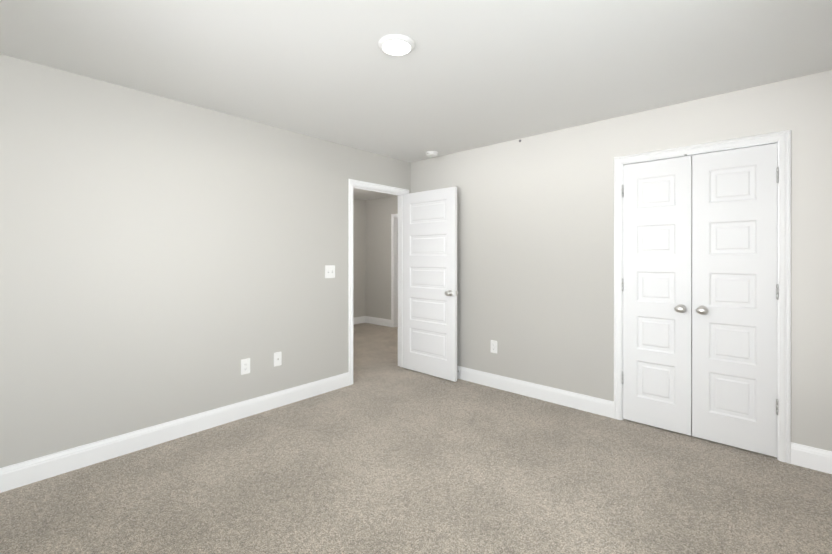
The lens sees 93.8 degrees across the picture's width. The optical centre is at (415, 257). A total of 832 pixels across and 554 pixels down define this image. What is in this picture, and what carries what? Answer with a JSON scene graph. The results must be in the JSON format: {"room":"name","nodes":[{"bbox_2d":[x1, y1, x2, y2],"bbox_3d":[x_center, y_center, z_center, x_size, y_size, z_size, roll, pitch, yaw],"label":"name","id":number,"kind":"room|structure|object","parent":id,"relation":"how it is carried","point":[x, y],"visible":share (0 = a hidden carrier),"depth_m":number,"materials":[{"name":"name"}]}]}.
{"room":"empty bedroom","nodes":[
{"label":"empty bedroom","id":0,"kind":"room"},
{"bbox_2d":[0,54,410,467],"bbox_3d":[-1.419,0.084,3.254,0.115,2.440,4.150,0,0,42],"label":"wall","id":1,"kind":"structure","parent":0,"point":[163,259],"depth_m":2.70,"materials":[{"name":"grey paint"}]},
{"bbox_2d":[0,372,348,492],"bbox_3d":[-1.683,1.238,2.865,0.014,0.133,2.986,0,0,42],"label":"baseboard","id":2,"kind":"structure","parent":1,"relation":"attached to","point":[17,475],"depth_m":2.68,"materials":[{"name":"white wood"}]},
{"bbox_2d":[241,358,249,374],"bbox_3d":[-1.395,0.892,3.189,0.008,0.124,0.076,0,0,42],"label":"electrical outlet","id":3,"kind":"object","parent":1,"relation":"attached to","point":[245,366],"visible":1,"depth_m":3.19,"materials":[{"name":"white plastic"}]},
{"bbox_2d":[274,352,281,366],"bbox_3d":[-1.202,0.886,3.395,0.019,0.120,0.072,0,0,42],"label":"outlet","id":4,"kind":"object","parent":1,"relation":"attached to","point":[277,358],"visible":1,"depth_m":3.40,"materials":[{"name":"white plastic"}]},
{"bbox_2d":[325,265,334,277],"bbox_3d":[-0.835,0.138,3.804,0.018,0.124,0.116,0,0,42],"label":"light switch","id":5,"kind":"object","parent":1,"relation":"attached to","point":[329,271],"visible":1,"depth_m":3.80,"materials":[{"name":"white plastic"}]},
{"bbox_2d":[348,179,408,384],"bbox_3d":[-0.433,0.248,4.350,0.150,2.108,0.896,0,0,42],"label":"door frame","id":6,"kind":"structure","parent":1,"relation":"attached to","point":[351,182],"depth_m":4.22,"materials":[{"name":"white wood"}]},
{"bbox_2d":[403,186,457,381],"bbox_3d":[0.135,0.275,4.315,0.784,2.030,0.176,0,0,42],"label":"entry door","id":7,"kind":"structure","parent":1,"relation":"in","point":[430,292],"depth_m":4.28,"materials":[{"name":"painted wood"},{"name":"satin nickel"}]},
{"bbox_2d":[353,199,364,317],"bbox_3d":[-2.349,0.079,6.377,0.115,2.440,4.110,0,0,42],"label":"wall","id":8,"kind":"structure","parent":0,"point":[358,258],"depth_m":7.65,"materials":[{"name":"grey paint"}]},
{"bbox_2d":[353,316,364,324],"bbox_3d":[-2.301,1.233,6.335,0.014,0.133,3.880,0,0,42],"label":"baseboard","id":9,"kind":"structure","parent":8,"relation":"attached to","point":[358,320],"depth_m":7.64,"materials":[{"name":"white wood"}]},
{"bbox_2d":[365,196,397,319],"bbox_3d":[-0.380,0.078,7.292,1.591,2.440,0.115,0,0,42],"label":"wall","id":10,"kind":"structure","parent":0,"point":[378,212],"depth_m":7.52,"materials":[{"name":"grey paint"}]},
{"bbox_2d":[365,316,390,326],"bbox_3d":[-0.736,1.231,7.527,0.748,0.133,0.014,0,0,42],"label":"baseboard","id":11,"kind":"structure","parent":10,"relation":"attached to","point":[378,321],"depth_m":7.51,"materials":[{"name":"white wood"}]},
{"bbox_2d":[391,214,397,326],"bbox_3d":[-0.091,0.244,7.021,0.886,2.108,0.134,0,0,42],"label":"door frame","id":12,"kind":"structure","parent":10,"relation":"attached to","point":[395,271],"depth_m":7.26,"materials":[{"name":"white wood"}]},
{"bbox_2d":[0,323,831,553],"bbox_3d":[-0.747,1.363,3.580,7.440,0.120,6.130,0,0,42],"label":"floor","id":13,"kind":"structure","parent":0,"point":[384,453],"depth_m":2.21,"materials":[{"name":"carpet"}]},
{"bbox_2d":[0,0,831,199],"bbox_3d":[0.055,-1.198,4.468,7.440,0.120,8.530,0,0,42],"label":"ceiling","id":14,"kind":"structure","parent":0,"point":[464,75],"depth_m":2.20,"materials":[{"name":"white paint"}]},
{"bbox_2d":[378,34,414,55],"bbox_3d":[-0.103,-1.120,2.074,0.197,0.028,0.197,0,0,42],"label":"recessed light","id":15,"kind":"object","parent":14,"relation":"in","point":[396,44],"visible":1,"depth_m":2.04,"materials":[{"name":"white"}]},
{"bbox_2d":[425,151,437,156],"bbox_3d":[0.171,-1.118,4.227,0.144,0.040,0.144,0,0,42],"label":"smoke detector","id":16,"kind":"object","parent":14,"relation":"attached to","point":[431,153],"visible":1,"depth_m":4.18,"materials":[{"name":"white plastic"}]},
{"bbox_2d":[411,70,831,450],"bbox_3d":[1.286,0.084,3.536,3.530,2.440,0.115,0,0,42],"label":"wall","id":17,"kind":"structure","parent":0,"point":[535,256],"depth_m":3.33,"materials":[{"name":"grey paint"}]},
{"bbox_2d":[491,340,496,352],"bbox_3d":[0.780,0.895,3.908,0.076,0.124,0.008,0,0,42],"label":"electrical outlet","id":18,"kind":"object","parent":17,"relation":"attached to","point":[493,346],"visible":1,"depth_m":3.91,"materials":[{"name":"white plastic"}]},
{"bbox_2d":[457,366,613,417],"bbox_3d":[0.768,1.236,3.916,2.255,0.133,0.014,0,0,42],"label":"baseboard","id":19,"kind":"structure","parent":17,"relation":"attached to","point":[595,405],"depth_m":3.57,"materials":[{"name":"white wood"}]},
{"bbox_2d":[622,156,691,435],"bbox_3d":[1.813,0.278,2.963,0.460,2.030,0.106,0,0,42],"label":"closet door","id":20,"kind":"structure","parent":17,"relation":"in","point":[657,297],"depth_m":2.96,"materials":[{"name":"painted wood"},{"name":"metal"}]},
{"bbox_2d":[614,130,790,463],"bbox_3d":[2.035,0.269,2.862,0.949,2.071,0.117,0,0,42],"label":"door frame","id":21,"kind":"structure","parent":17,"relation":"attached to","point":[728,149],"depth_m":2.60,"materials":[{"name":"white wood"}]},
{"bbox_2d":[692,144,778,456],"bbox_3d":[2.159,0.278,2.653,0.460,2.030,0.106,0,0,42],"label":"closet door","id":22,"kind":"structure","parent":17,"relation":"in","point":[735,291],"depth_m":2.66,"materials":[{"name":"painted wood"},{"name":"metal"}]},
{"bbox_2d":[791,442,831,473],"bbox_3d":[2.466,1.239,2.389,0.240,0.133,0.014,0,0,42],"label":"baseboard","id":23,"kind":"structure","parent":17,"relation":"attached to","point":[813,458],"depth_m":2.40,"materials":[{"name":"white wood"}]}
]}

